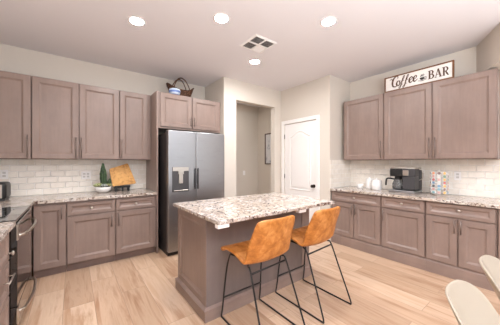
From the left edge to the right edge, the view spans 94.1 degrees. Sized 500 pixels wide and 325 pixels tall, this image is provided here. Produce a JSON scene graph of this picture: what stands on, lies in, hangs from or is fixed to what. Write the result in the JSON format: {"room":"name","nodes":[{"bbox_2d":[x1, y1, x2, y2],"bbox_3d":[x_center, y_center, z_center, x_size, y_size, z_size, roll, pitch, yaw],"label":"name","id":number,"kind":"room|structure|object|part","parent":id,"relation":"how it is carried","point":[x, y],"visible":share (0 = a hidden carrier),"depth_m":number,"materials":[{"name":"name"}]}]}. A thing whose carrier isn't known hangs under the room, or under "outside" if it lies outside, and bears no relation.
{"room":"kitchen","nodes":[
{"label":"kitchen","id":0,"kind":"room"},
{"bbox_2d":[0,43,204,263],"bbox_3d":[-2.140,-0.072,3.731,3.070,2.845,0.110,0,0,-37],"label":"wall","id":1,"kind":"structure","parent":0,"point":[13,59],"depth_m":3.31,"materials":[{"name":"beige paint"}]},
{"bbox_2d":[0,170,7,178],"bbox_3d":[-3.095,0.150,2.930,0.072,0.116,0.008,0,0,-37],"label":"outlet","id":2,"kind":"object","parent":1,"relation":"attached to","point":[3,173],"visible":1,"depth_m":2.93,"materials":[{"name":"white paint"}]},
{"bbox_2d":[0,70,31,158],"bbox_3d":[-2.991,-0.556,2.795,0.561,1.028,0.365,0,0,-37],"label":"upper cabinet","id":3,"kind":"object","parent":1,"relation":"attached to","point":[15,88],"visible":0.94,"depth_m":2.78,"materials":[{"name":"beige wood"}]},
{"bbox_2d":[32,76,118,159],"bbox_3d":[-2.388,-0.556,3.254,0.948,1.028,0.365,0,0,-37],"label":"upper cabinet","id":4,"kind":"object","parent":1,"relation":"attached to","point":[71,121],"visible":1,"depth_m":3.09,"materials":[{"name":"beige wood"}]},
{"bbox_3d":[-2.496,-0.555,2.998,0.456,1.010,0.018,0,0,-37],"label":"door","id":5,"kind":"part","parent":4,"relation":"part of","materials":[{"name":"beige wood"}]},
{"bbox_3d":[-2.117,-0.555,3.287,0.468,1.010,0.018,0,0,-37],"label":"door","id":6,"kind":"part","parent":4,"relation":"part of","materials":[{"name":"beige wood"}]},
{"bbox_2d":[81,171,90,178],"bbox_3d":[-2.423,0.188,3.441,0.118,0.116,0.008,0,0,-37],"label":"outlet","id":7,"kind":"object","parent":1,"relation":"attached to","point":[84,174],"visible":1,"depth_m":3.44,"materials":[{"name":"white paint"}]},
{"bbox_2d":[119,90,150,159],"bbox_3d":[-1.834,-0.556,3.676,0.436,1.028,0.365,0,0,-37],"label":"upper cabinet","id":8,"kind":"object","parent":1,"relation":"attached to","point":[134,108],"visible":0.94,"depth_m":3.56,"materials":[{"name":"beige wood"}]},
{"bbox_2d":[158,91,219,133],"bbox_3d":[-1.123,-0.796,4.032,1.071,0.548,0.658,0,0,-37],"label":"upper cabinet","id":9,"kind":"object","parent":1,"relation":"attached to","point":[175,112],"visible":0.95,"depth_m":3.76,"materials":[{"name":"beige wood"}]},
{"bbox_2d":[169,88,180,94],"bbox_3d":[-1.208,-1.126,3.736,0.180,0.112,0.180,0,0,-37],"label":"striped bowl","id":10,"kind":"object","parent":9,"relation":"on","point":[176,91],"visible":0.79,"depth_m":3.67,"materials":[{"name":"blue ceramic"}]},
{"bbox_3d":[-1.152,-0.804,3.652,0.497,0.508,0.018,0,0,-37],"label":"door","id":11,"kind":"part","parent":9,"relation":"part of","materials":[{"name":"beige wood"}]},
{"bbox_2d":[166,78,193,96],"bbox_3d":[-1.207,-1.266,4.039,0.488,0.390,0.281,0,0,-37],"label":"wicker basket","id":12,"kind":"object","parent":9,"relation":"on","point":[188,93],"visible":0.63,"depth_m":3.97,"materials":[{"name":"brown wicker"}]},
{"bbox_3d":[-1.170,-1.344,3.991,0.297,0.234,0.046,0,0,-37],"label":"handle","id":13,"kind":"part","parent":12,"relation":"part of","materials":[{"name":"wicker"}]},
{"bbox_3d":[-0.749,-0.804,3.959,0.490,0.508,0.018,0,0,-37],"label":"door","id":14,"kind":"part","parent":9,"relation":"part of","materials":[{"name":"beige wood"}]},
{"bbox_2d":[95,186,111,192],"bbox_3d":[-2.142,0.395,3.397,0.208,0.082,0.208,0,0,-37],"label":"bowl","id":15,"kind":"object","parent":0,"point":[101,189],"depth_m":3.32,"materials":[{"name":"white ceramic"}]},
{"bbox_2d":[205,77,228,197],"bbox_3d":[-0.836,-0.072,4.641,0.110,2.845,1.400,0,0,-37],"label":"wall","id":16,"kind":"structure","parent":0,"point":[218,91],"depth_m":4.10,"materials":[{"name":"beige paint"}]},
{"bbox_2d":[236,104,257,195],"bbox_3d":[-0.490,-0.072,5.847,1.900,2.845,0.100,0,0,-37],"label":"wall","id":17,"kind":"structure","parent":0,"point":[246,116],"depth_m":6.09,"materials":[{"name":"beige paint"}]},
{"bbox_2d":[0,0,499,106],"bbox_3d":[1.311,-1.525,2.505,7.280,0.060,7.600,0,0,-37],"label":"ceiling","id":18,"kind":"structure","parent":0,"point":[177,39],"depth_m":2.70,"materials":[{"name":"white paint"}]},
{"bbox_2d":[128,16,144,25],"bbox_3d":[-1.196,-1.490,2.458,0.168,0.009,0.168,0,0,-37],"label":"recessed light","id":19,"kind":"object","parent":18,"relation":"in","point":[135,20],"visible":1,"depth_m":2.44,"materials":[{"name":"white paint"}]},
{"bbox_2d":[130,18,142,24],"bbox_3d":[-1.196,-1.490,2.458,0.126,0.003,0.126,0,0,-37],"label":"diffuser","id":20,"kind":"object","parent":19,"relation":"attached to","point":[136,21],"depth_m":2.46,"materials":[{"name":"white plastic"}]},
{"bbox_2d":[213,13,229,23],"bbox_3d":[-0.296,-1.490,2.413,0.168,0.009,0.168,0,0,-37],"label":"recessed light","id":21,"kind":"object","parent":18,"relation":"in","point":[221,18],"visible":1,"depth_m":2.41,"materials":[{"name":"white paint"}]},
{"bbox_2d":[215,15,226,21],"bbox_3d":[-0.296,-1.490,2.413,0.126,0.003,0.126,0,0,-37],"label":"diffuser","id":22,"kind":"object","parent":21,"relation":"attached to","point":[218,18],"depth_m":2.41,"materials":[{"name":"white plastic"}]},
{"bbox_2d":[249,59,259,63],"bbox_3d":[0.069,-1.490,3.445,0.168,0.009,0.168,0,0,-37],"label":"recessed light","id":23,"kind":"object","parent":18,"relation":"in","point":[252,61],"visible":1,"depth_m":3.43,"materials":[{"name":"white paint"}]},
{"bbox_2d":[240,34,276,52],"bbox_3d":[0.104,-1.488,2.944,0.340,0.013,0.340,0,0,-37],"label":"ceiling vent","id":24,"kind":"object","parent":18,"relation":"in","point":[257,43],"visible":1,"depth_m":2.92,"materials":[{"name":"white metal"}]},
{"bbox_2d":[320,17,336,25],"bbox_3d":[0.832,-1.490,2.467,0.168,0.009,0.168,0,0,-37],"label":"recessed light","id":25,"kind":"object","parent":18,"relation":"in","point":[328,21],"visible":1,"depth_m":2.46,"materials":[{"name":"white paint"}]},
{"bbox_2d":[322,18,334,24],"bbox_3d":[0.832,-1.490,2.467,0.126,0.003,0.126,0,0,-37],"label":"diffuser","id":26,"kind":"object","parent":25,"relation":"attached to","point":[326,21],"depth_m":2.46,"materials":[{"name":"white plastic"}]},
{"bbox_2d":[229,78,280,196],"bbox_3d":[0.106,-0.072,4.551,1.280,2.845,0.115,0,0,-37],"label":"wall hallway opening","id":27,"kind":"structure","parent":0,"point":[239,91],"depth_m":4.52,"materials":[{"name":"beige paint"}]},
{"bbox_2d":[20,241,499,324],"bbox_3d":[1.311,1.380,2.505,7.280,0.060,7.600,0,0,-37],"label":"floor","id":28,"kind":"structure","parent":0,"point":[136,290],"depth_m":2.36,"materials":[{"name":"brown wood"}]},
{"bbox_2d":[0,233,15,324],"bbox_3d":[-1.742,0.912,1.212,0.631,0.876,0.836,0,0,-37],"label":"base cabinet","id":29,"kind":"object","parent":28,"relation":"on","point":[4,244],"visible":0.98,"depth_m":1.63,"materials":[{"name":"beige wood"}]},
{"bbox_3d":[-1.526,1.109,1.376,0.018,0.258,0.822,0,0,-37],"label":"drawer","id":30,"kind":"part","parent":29,"relation":"part of","materials":[{"name":"beige wood"}]},
{"bbox_3d":[-1.526,0.845,1.376,0.018,0.250,0.822,0,0,-37],"label":"drawer","id":31,"kind":"part","parent":29,"relation":"part of","materials":[{"name":"beige wood"}]},
{"bbox_3d":[-1.526,0.607,1.376,0.018,0.206,0.822,0,0,-37],"label":"drawer","id":32,"kind":"part","parent":29,"relation":"part of","materials":[{"name":"beige wood"}]},
{"bbox_2d":[0,221,15,241],"bbox_3d":[-1.739,0.455,1.205,0.628,0.037,0.864,0,0,-37],"label":"countertop","id":33,"kind":"structure","parent":29,"relation":"on","point":[5,227],"depth_m":1.56,"materials":[{"name":"stone"}]},
{"bbox_3d":[-1.687,0.820,1.631,0.036,0.010,0.200,0,0,-37],"label":"handle","id":34,"kind":"part","parent":29,"relation":"part of","materials":[{"name":"silver metal"}]},
{"bbox_2d":[0,205,36,324],"bbox_3d":[-2.201,0.891,1.880,0.692,0.919,0.758,0,0,-37],"label":"range","id":35,"kind":"object","parent":28,"relation":"on","point":[20,236],"visible":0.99,"depth_m":1.89,"materials":[{"name":"grey metal"}]},
{"bbox_2d":[0,205,29,222],"bbox_3d":[-2.233,0.444,1.858,0.615,0.024,0.754,0,0,-37],"label":"cooktop","id":36,"kind":"object","parent":35,"relation":"in","point":[7,214],"depth_m":2.01,"materials":[{"name":"black glass"}]},
{"bbox_3d":[-2.003,0.773,2.033,0.060,0.623,0.750,0,0,-37],"label":"oven door","id":37,"kind":"part","parent":35,"relation":"part of","materials":[{"name":"black metal"}]},
{"bbox_3d":[-2.003,1.191,2.033,0.060,0.198,0.750,0,0,-37],"label":"warming drawer","id":38,"kind":"part","parent":35,"relation":"part of","materials":[{"name":"silver metal"}]},
{"bbox_3d":[-1.957,1.145,2.070,0.073,0.022,0.664,0,0,-37],"label":"handle","id":39,"kind":"part","parent":35,"relation":"part of","materials":[{"name":"silver metal"}]},
{"bbox_3d":[-1.957,0.560,2.070,0.073,0.022,0.664,0,0,-37],"label":"handle","id":40,"kind":"part","parent":35,"relation":"part of","materials":[{"name":"silver metal"}]},
{"bbox_2d":[33,202,66,277],"bbox_3d":[-2.522,0.912,2.960,0.300,0.876,0.651,0,0,-37],"label":"base cabinet","id":41,"kind":"object","parent":28,"relation":"on","point":[50,229],"visible":0.83,"depth_m":2.74,"materials":[{"name":"beige wood"}]},
{"bbox_2d":[67,198,114,270],"bbox_3d":[-2.194,0.912,3.209,0.517,0.876,0.651,0,0,-37],"label":"base cabinet","id":42,"kind":"object","parent":28,"relation":"on","point":[90,223],"visible":0.95,"depth_m":2.98,"materials":[{"name":"beige wood"}]},
{"bbox_3d":[-2.024,0.576,2.985,0.503,0.144,0.018,0,0,-37],"label":"drawer","id":43,"kind":"part","parent":42,"relation":"part of","materials":[{"name":"beige wood"}]},
{"bbox_2d":[115,195,155,260],"bbox_3d":[-1.777,0.912,3.527,0.526,0.876,0.651,0,0,-37],"label":"base cabinet","id":44,"kind":"object","parent":28,"relation":"on","point":[135,216],"visible":0.95,"depth_m":3.29,"materials":[{"name":"beige wood"}]},
{"bbox_2d":[0,188,156,207],"bbox_3d":[-2.240,0.455,2.959,1.953,0.037,0.994,0,0,-37],"label":"countertop","id":45,"kind":"structure","parent":44,"relation":"on","point":[15,201],"depth_m":2.98,"materials":[{"name":"stone"}]},
{"bbox_2d":[0,181,10,200],"bbox_3d":[-2.927,0.332,2.691,0.190,0.206,0.312,0,0,-37],"label":"toaster","id":46,"kind":"object","parent":45,"relation":"on","point":[5,187],"visible":1,"depth_m":2.66,"materials":[{"name":"black plastic"}]},
{"bbox_2d":[93,163,111,192],"bbox_3d":[-2.145,0.223,3.387,0.242,0.425,0.220,0,0,-37],"label":"planter","id":47,"kind":"object","parent":45,"relation":"on","point":[104,186],"visible":1,"depth_m":3.36,"materials":[{"name":"white ceramic"}]},
{"bbox_2d":[114,185,129,191],"bbox_3d":[-1.978,0.316,3.591,0.210,0.240,0.160,0,0,-37],"label":"stand","id":48,"kind":"object","parent":45,"relation":"on","point":[122,186],"visible":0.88,"depth_m":3.54,"materials":[{"name":"black plastic"}]},
{"bbox_2d":[109,164,135,186],"bbox_3d":[-1.969,0.189,3.601,0.353,0.349,0.106,0,0,-39],"label":"cutting board","id":49,"kind":"object","parent":48,"relation":"on","point":[120,175],"visible":1,"depth_m":3.58,"materials":[{"name":"brown wood"}]},
{"bbox_3d":[-1.612,0.576,3.298,0.497,0.144,0.018,0,0,-37],"label":"drawer","id":50,"kind":"part","parent":44,"relation":"part of","materials":[{"name":"beige wood"}]},
{"bbox_3d":[-1.612,0.953,3.298,0.497,0.570,0.018,0,0,-37],"label":"door","id":51,"kind":"part","parent":44,"relation":"part of","materials":[{"name":"beige wood"}]},
{"bbox_2d":[146,91,157,252],"bbox_3d":[-1.568,0.140,3.711,0.023,2.420,0.635,0,0,-37],"label":"end panel","id":52,"kind":"object","parent":28,"relation":"on","point":[151,165],"visible":0.58,"depth_m":3.54,"materials":[{"name":"beige wood"}]},
{"bbox_2d":[158,130,223,255],"bbox_3d":[-1.028,0.439,3.892,0.926,1.822,0.850,0,0,-37],"label":"refrigerator","id":53,"kind":"object","parent":28,"relation":"on","point":[190,164],"visible":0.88,"depth_m":3.52,"materials":[{"name":"grey metal"}]},
{"bbox_3d":[-1.010,0.097,3.400,0.240,0.057,0.005,0,0,-37],"label":"control panel","id":54,"kind":"part","parent":53,"relation":"part of","materials":[{"name":"silver metal"}]},
{"bbox_3d":[-1.013,0.411,3.456,0.422,1.753,0.078,0,0,-37],"label":"freezer door","id":55,"kind":"part","parent":53,"relation":"part of","materials":[{"name":"silver metal"}]},
{"bbox_3d":[-0.826,0.242,3.531,0.022,0.315,0.031,0,0,-37],"label":"handle","id":56,"kind":"part","parent":53,"relation":"part of","materials":[{"name":"grey plastic"}]},
{"bbox_3d":[-0.794,0.242,3.555,0.022,0.315,0.031,0,0,-37],"label":"handle","id":57,"kind":"part","parent":53,"relation":"part of","materials":[{"name":"grey plastic"}]},
{"bbox_3d":[-0.643,0.411,3.737,0.500,1.753,0.078,0,0,-37],"label":"door","id":58,"kind":"part","parent":53,"relation":"part of","materials":[{"name":"silver metal"}]},
{"bbox_2d":[175,208,311,322],"bbox_3d":[0.038,0.909,2.548,1.430,0.882,0.972,0,0,-37],"label":"kitchen island","id":59,"kind":"object","parent":28,"relation":"on","point":[202,263],"visible":0.67,"depth_m":2.19,"materials":[{"name":"beige wood"}]},
{"bbox_3d":[-0.569,0.860,2.250,0.019,0.780,0.668,0,0,-37],"label":"panel","id":60,"kind":"part","parent":59,"relation":"part of","materials":[{"name":"beige wood"}]},
{"bbox_3d":[-0.035,1.292,2.656,1.416,0.116,0.712,0,0,-37],"label":"moulding","id":61,"kind":"part","parent":59,"relation":"part of","materials":[{"name":"beige wood"}]},
{"bbox_2d":[173,192,333,224],"bbox_3d":[0.063,0.452,2.563,1.497,0.031,0.980,0,0,-37],"label":"island countertop","id":62,"kind":"structure","parent":59,"relation":"on","point":[219,211],"depth_m":2.32,"materials":[{"name":"stone"}]},
{"bbox_3d":[0.116,0.905,2.353,1.226,0.689,0.006,0,0,-37],"label":"panel","id":63,"kind":"part","parent":59,"relation":"part of","materials":[{"name":"brown wood"}]},
{"bbox_3d":[0.167,0.515,2.390,1.360,0.090,0.011,0,0,-37],"label":"rail","id":64,"kind":"part","parent":59,"relation":"part of","materials":[{"name":"white stone"}]},
{"bbox_2d":[221,215,304,324],"bbox_3d":[0.097,0.883,1.929,0.499,0.932,0.591,0,0,-37],"label":"bar stool","id":65,"kind":"object","parent":28,"relation":"on","point":[270,239],"visible":1,"depth_m":1.79,"materials":[{"name":"leather"}]},
{"bbox_3d":[-0.048,1.056,1.818,0.078,0.586,0.591,0,0,-37],"label":"leg frame","id":66,"kind":"part","parent":65,"relation":"part of","materials":[{"name":"black metal"}]},
{"bbox_3d":[0.242,1.056,2.039,0.078,0.586,0.591,0,0,-37],"label":"leg frame","id":67,"kind":"part","parent":65,"relation":"part of","materials":[{"name":"black metal"}]},
{"bbox_2d":[275,206,351,323],"bbox_3d":[0.612,0.883,2.304,0.499,0.932,0.591,0,0,-37],"label":"bar stool","id":68,"kind":"object","parent":28,"relation":"on","point":[321,227],"visible":0.91,"depth_m":2.15,"materials":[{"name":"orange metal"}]},
{"bbox_3d":[0.467,1.056,2.194,0.078,0.586,0.591,0,0,-37],"label":"leg frame","id":69,"kind":"part","parent":68,"relation":"part of","materials":[{"name":"black metal"}]},
{"bbox_3d":[0.757,1.056,2.415,0.078,0.586,0.591,0,0,-37],"label":"leg frame","id":70,"kind":"part","parent":68,"relation":"part of","materials":[{"name":"black metal"}]},
{"bbox_2d":[331,191,381,256],"bbox_3d":[1.856,0.912,3.816,0.661,0.876,0.804,0,0,-37],"label":"base cabinet","id":71,"kind":"object","parent":28,"relation":"on","point":[358,226],"visible":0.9,"depth_m":3.58,"materials":[{"name":"beige wood"}]},
{"bbox_3d":[1.509,0.917,3.800,0.018,0.535,0.386,0,0,-37],"label":"door","id":72,"kind":"part","parent":71,"relation":"part of","materials":[{"name":"beige wood"}]},
{"bbox_3d":[1.628,0.560,3.643,0.018,0.148,0.780,0,0,-37],"label":"drawer","id":73,"kind":"part","parent":71,"relation":"part of","materials":[{"name":"beige wood"}]},
{"bbox_3d":[1.748,0.917,3.486,0.018,0.535,0.384,0,0,-37],"label":"door","id":74,"kind":"part","parent":71,"relation":"part of","materials":[{"name":"beige wood"}]},
{"bbox_2d":[330,186,499,208],"bbox_3d":[2.345,0.455,3.177,0.656,0.037,2.418,0,0,-37],"label":"countertop","id":75,"kind":"structure","parent":71,"relation":"on","point":[487,202],"depth_m":2.98,"materials":[{"name":"stone"}]},
{"bbox_2d":[357,183,363,187],"bbox_3d":[1.896,0.400,3.999,0.100,0.072,0.100,0,0,-37],"label":"sugar bowl","id":76,"kind":"object","parent":75,"relation":"on","point":[359,185],"visible":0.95,"depth_m":3.97,"materials":[{"name":"white ceramic"}]},
{"bbox_2d":[366,177,372,188],"bbox_3d":[2.000,0.336,3.896,0.108,0.200,0.108,0,0,-37],"label":"canister","id":77,"kind":"object","parent":75,"relation":"on","point":[368,180],"visible":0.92,"depth_m":3.86,"materials":[{"name":"white ceramic"}]},
{"bbox_2d":[371,178,381,189],"bbox_3d":[2.045,0.343,3.754,0.152,0.185,0.152,0,0,-37],"label":"canister","id":78,"kind":"object","parent":75,"relation":"on","point":[376,184],"visible":0.99,"depth_m":3.69,"materials":[{"name":"white ceramic"}]},
{"bbox_2d":[385,167,423,193],"bbox_3d":[2.299,0.255,3.454,0.308,0.362,0.455,0,0,-37],"label":"coffee maker","id":79,"kind":"object","parent":75,"relation":"on","point":[407,179],"visible":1,"depth_m":3.35,"materials":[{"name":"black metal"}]},
{"bbox_3d":[2.228,0.150,3.333,0.009,0.078,0.073,0,0,-37],"label":"control panel","id":80,"kind":"part","parent":79,"relation":"part of","materials":[{"name":"silver metal"}]},
{"bbox_3d":[2.315,0.084,3.460,0.253,0.021,0.314,0,0,-37],"label":"lid","id":81,"kind":"part","parent":79,"relation":"part of","materials":[{"name":"silver metal"}]},
{"bbox_3d":[2.320,0.296,3.358,0.182,0.182,0.150,0,0,-37],"label":"water tank","id":82,"kind":"part","parent":79,"relation":"part of","materials":[{"name":"grey plastic"}]},
{"bbox_2d":[431,169,446,195],"bbox_3d":[2.550,0.262,3.139,0.176,0.348,0.176,0,0,-37],"label":"pod carousel","id":83,"kind":"object","parent":75,"relation":"on","point":[438,170],"visible":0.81,"depth_m":3.11,"materials":[{"name":"silver metal"}]},
{"bbox_2d":[381,196,425,269],"bbox_3d":[2.258,0.912,3.288,0.661,0.876,0.523,0,0,-37],"label":"base cabinet","id":84,"kind":"object","parent":28,"relation":"on","point":[403,220],"visible":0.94,"depth_m":3.09,"materials":[{"name":"beige wood"}]},
{"bbox_3d":[2.030,0.560,3.114,0.018,0.148,0.503,0,0,-37],"label":"drawer","id":85,"kind":"part","parent":84,"relation":"part of","materials":[{"name":"beige wood"}]},
{"bbox_3d":[2.030,0.917,3.114,0.018,0.535,0.503,0,0,-37],"label":"door","id":86,"kind":"part","parent":84,"relation":"part of","materials":[{"name":"beige wood"}]},
{"bbox_2d":[425,201,497,291],"bbox_3d":[2.604,0.912,2.833,0.661,0.876,0.618,0,0,-37],"label":"base cabinet","id":87,"kind":"object","parent":28,"relation":"on","point":[457,235],"visible":0.96,"depth_m":2.63,"materials":[{"name":"beige wood"}]},
{"bbox_3d":[2.284,0.917,2.781,0.018,0.535,0.293,0,0,-37],"label":"door","id":88,"kind":"part","parent":87,"relation":"part of","materials":[{"name":"beige wood"}]},
{"bbox_3d":[2.376,0.560,2.660,0.018,0.148,0.596,0,0,-37],"label":"drawer","id":89,"kind":"part","parent":87,"relation":"part of","materials":[{"name":"beige wood"}]},
{"bbox_3d":[2.468,0.917,2.539,0.018,0.535,0.291,0,0,-37],"label":"door","id":90,"kind":"part","parent":87,"relation":"part of","materials":[{"name":"beige wood"}]},
{"bbox_2d":[445,280,499,324],"bbox_3d":[1.070,0.956,0.856,0.467,0.794,0.538,0,0,-37],"label":"dining chair","id":91,"kind":"object","parent":28,"relation":"on","point":[469,305],"visible":1,"depth_m":1.07,"materials":[{"name":"beige plastic"}]},
{"bbox_2d":[479,255,499,299],"bbox_3d":[1.514,0.956,1.156,0.467,0.794,0.538,0,0,-37],"label":"dining chair","id":92,"kind":"object","parent":28,"relation":"on","point":[490,265],"visible":1,"depth_m":1.35,"materials":[{"name":"beige plastic"}]},
{"bbox_2d":[498,209,499,259],"bbox_3d":[2.945,0.912,2.413,0.626,0.876,0.460,0,0,-37],"label":"base cabinet","id":93,"kind":"object","parent":28,"relation":"on","point":[498,209],"visible":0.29,"depth_m":2.41,"materials":[{"name":"beige wood"}]},
{"bbox_3d":[2.703,0.836,2.230,0.018,0.699,0.440,0,0,-37],"label":"door","id":94,"kind":"part","parent":93,"relation":"part of","materials":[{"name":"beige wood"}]},
{"bbox_2d":[258,107,270,193],"bbox_3d":[0.646,-0.072,5.840,0.100,2.845,1.285,0,0,-37],"label":"wall","id":95,"kind":"structure","parent":0,"point":[264,113],"depth_m":6.14,"materials":[{"name":"beige paint"}]},
{"bbox_2d":[265,133,270,163],"bbox_3d":[0.553,-0.350,5.855,0.030,0.790,0.520,0,0,-37],"label":"picture","id":96,"kind":"object","parent":95,"relation":"attached to","point":[268,135],"visible":0.41,"depth_m":5.96,"materials":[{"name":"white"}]},
{"bbox_2d":[281,75,333,240],"bbox_3d":[1.016,-0.072,4.508,0.115,2.845,1.285,0,0,-37],"label":"wall","id":97,"kind":"structure","parent":0,"point":[315,97],"depth_m":4.09,"materials":[{"name":"beige paint"}]},
{"bbox_2d":[284,120,315,222],"bbox_3d":[0.947,0.282,4.492,0.110,2.115,0.798,0,0,-37],"label":"door","id":98,"kind":"structure","parent":97,"relation":"in","point":[300,138],"depth_m":4.46,"materials":[{"name":"white paint"}]},
{"bbox_3d":[0.960,0.880,4.499,0.010,0.480,0.534,0,0,-37],"label":"panel","id":99,"kind":"part","parent":98,"relation":"part of","materials":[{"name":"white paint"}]},
{"bbox_3d":[0.960,-0.043,4.499,0.010,1.165,0.534,0,0,-37],"label":"panel","id":100,"kind":"part","parent":98,"relation":"part of","materials":[{"name":"white paint"}]},
{"bbox_2d":[281,114,319,210],"bbox_3d":[0.946,0.250,4.489,0.018,2.200,0.940,0,0,-37],"label":"trim","id":101,"kind":"structure","parent":97,"relation":"attached to","point":[317,117],"depth_m":4.16,"materials":[{"name":"white paint"}]},
{"bbox_2d":[330,76,349,187],"bbox_3d":[1.630,-0.072,4.224,0.750,2.845,0.110,0,0,-37],"label":"wall","id":102,"kind":"structure","parent":0,"point":[341,87],"depth_m":4.14,"materials":[{"name":"beige paint"}]},
{"bbox_2d":[350,47,499,197],"bbox_3d":[3.162,-0.072,2.739,0.110,2.845,4.130,0,0,-37],"label":"wall","id":103,"kind":"structure","parent":0,"point":[479,177],"depth_m":3.27,"materials":[{"name":"beige tile"}]},
{"bbox_2d":[344,93,383,159],"bbox_3d":[1.967,-0.556,3.931,0.365,1.028,0.666,0,0,-37],"label":"upper cabinet","id":104,"kind":"object","parent":103,"relation":"attached to","point":[363,117],"visible":0.94,"depth_m":3.82,"materials":[{"name":"beige wood"}]},
{"bbox_2d":[384,68,499,159],"bbox_3d":[2.535,-0.556,3.185,0.365,1.028,1.204,0,0,-37],"label":"upper cabinet","id":105,"kind":"object","parent":103,"relation":"attached to","point":[456,117],"visible":1,"depth_m":2.98,"materials":[{"name":"beige wood"}]},
{"bbox_3d":[2.244,-0.555,3.339,0.018,1.010,0.592,0,0,-37],"label":"door","id":106,"kind":"part","parent":105,"relation":"part of","materials":[{"name":"beige wood"}]},
{"bbox_2d":[384,60,454,92],"bbox_3d":[2.333,-1.183,3.269,0.028,0.226,0.822,0,0,-37],"label":"sign","id":107,"kind":"object","parent":105,"relation":"on","point":[445,70],"visible":1,"depth_m":3.21,"materials":[{"name":"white wood"}]},
{"bbox_3d":[2.608,-0.555,2.860,0.018,1.010,0.584,0,0,-37],"label":"door","id":108,"kind":"part","parent":105,"relation":"part of","materials":[{"name":"beige wood"}]},
{"bbox_2d":[454,171,460,179],"bbox_3d":[2.791,0.180,3.129,0.008,0.116,0.072,0,0,-37],"label":"outlet","id":109,"kind":"object","parent":103,"relation":"attached to","point":[457,175],"visible":1,"depth_m":3.13,"materials":[{"name":"white paint"}]},
{"bbox_2d":[476,23,499,72],"bbox_3d":[3.002,-1.292,2.421,0.550,0.405,1.020,0,0,-37],"label":"wall","id":110,"kind":"structure","parent":0,"point":[488,49],"depth_m":2.69,"materials":[{"name":"beige paint"}]}
]}

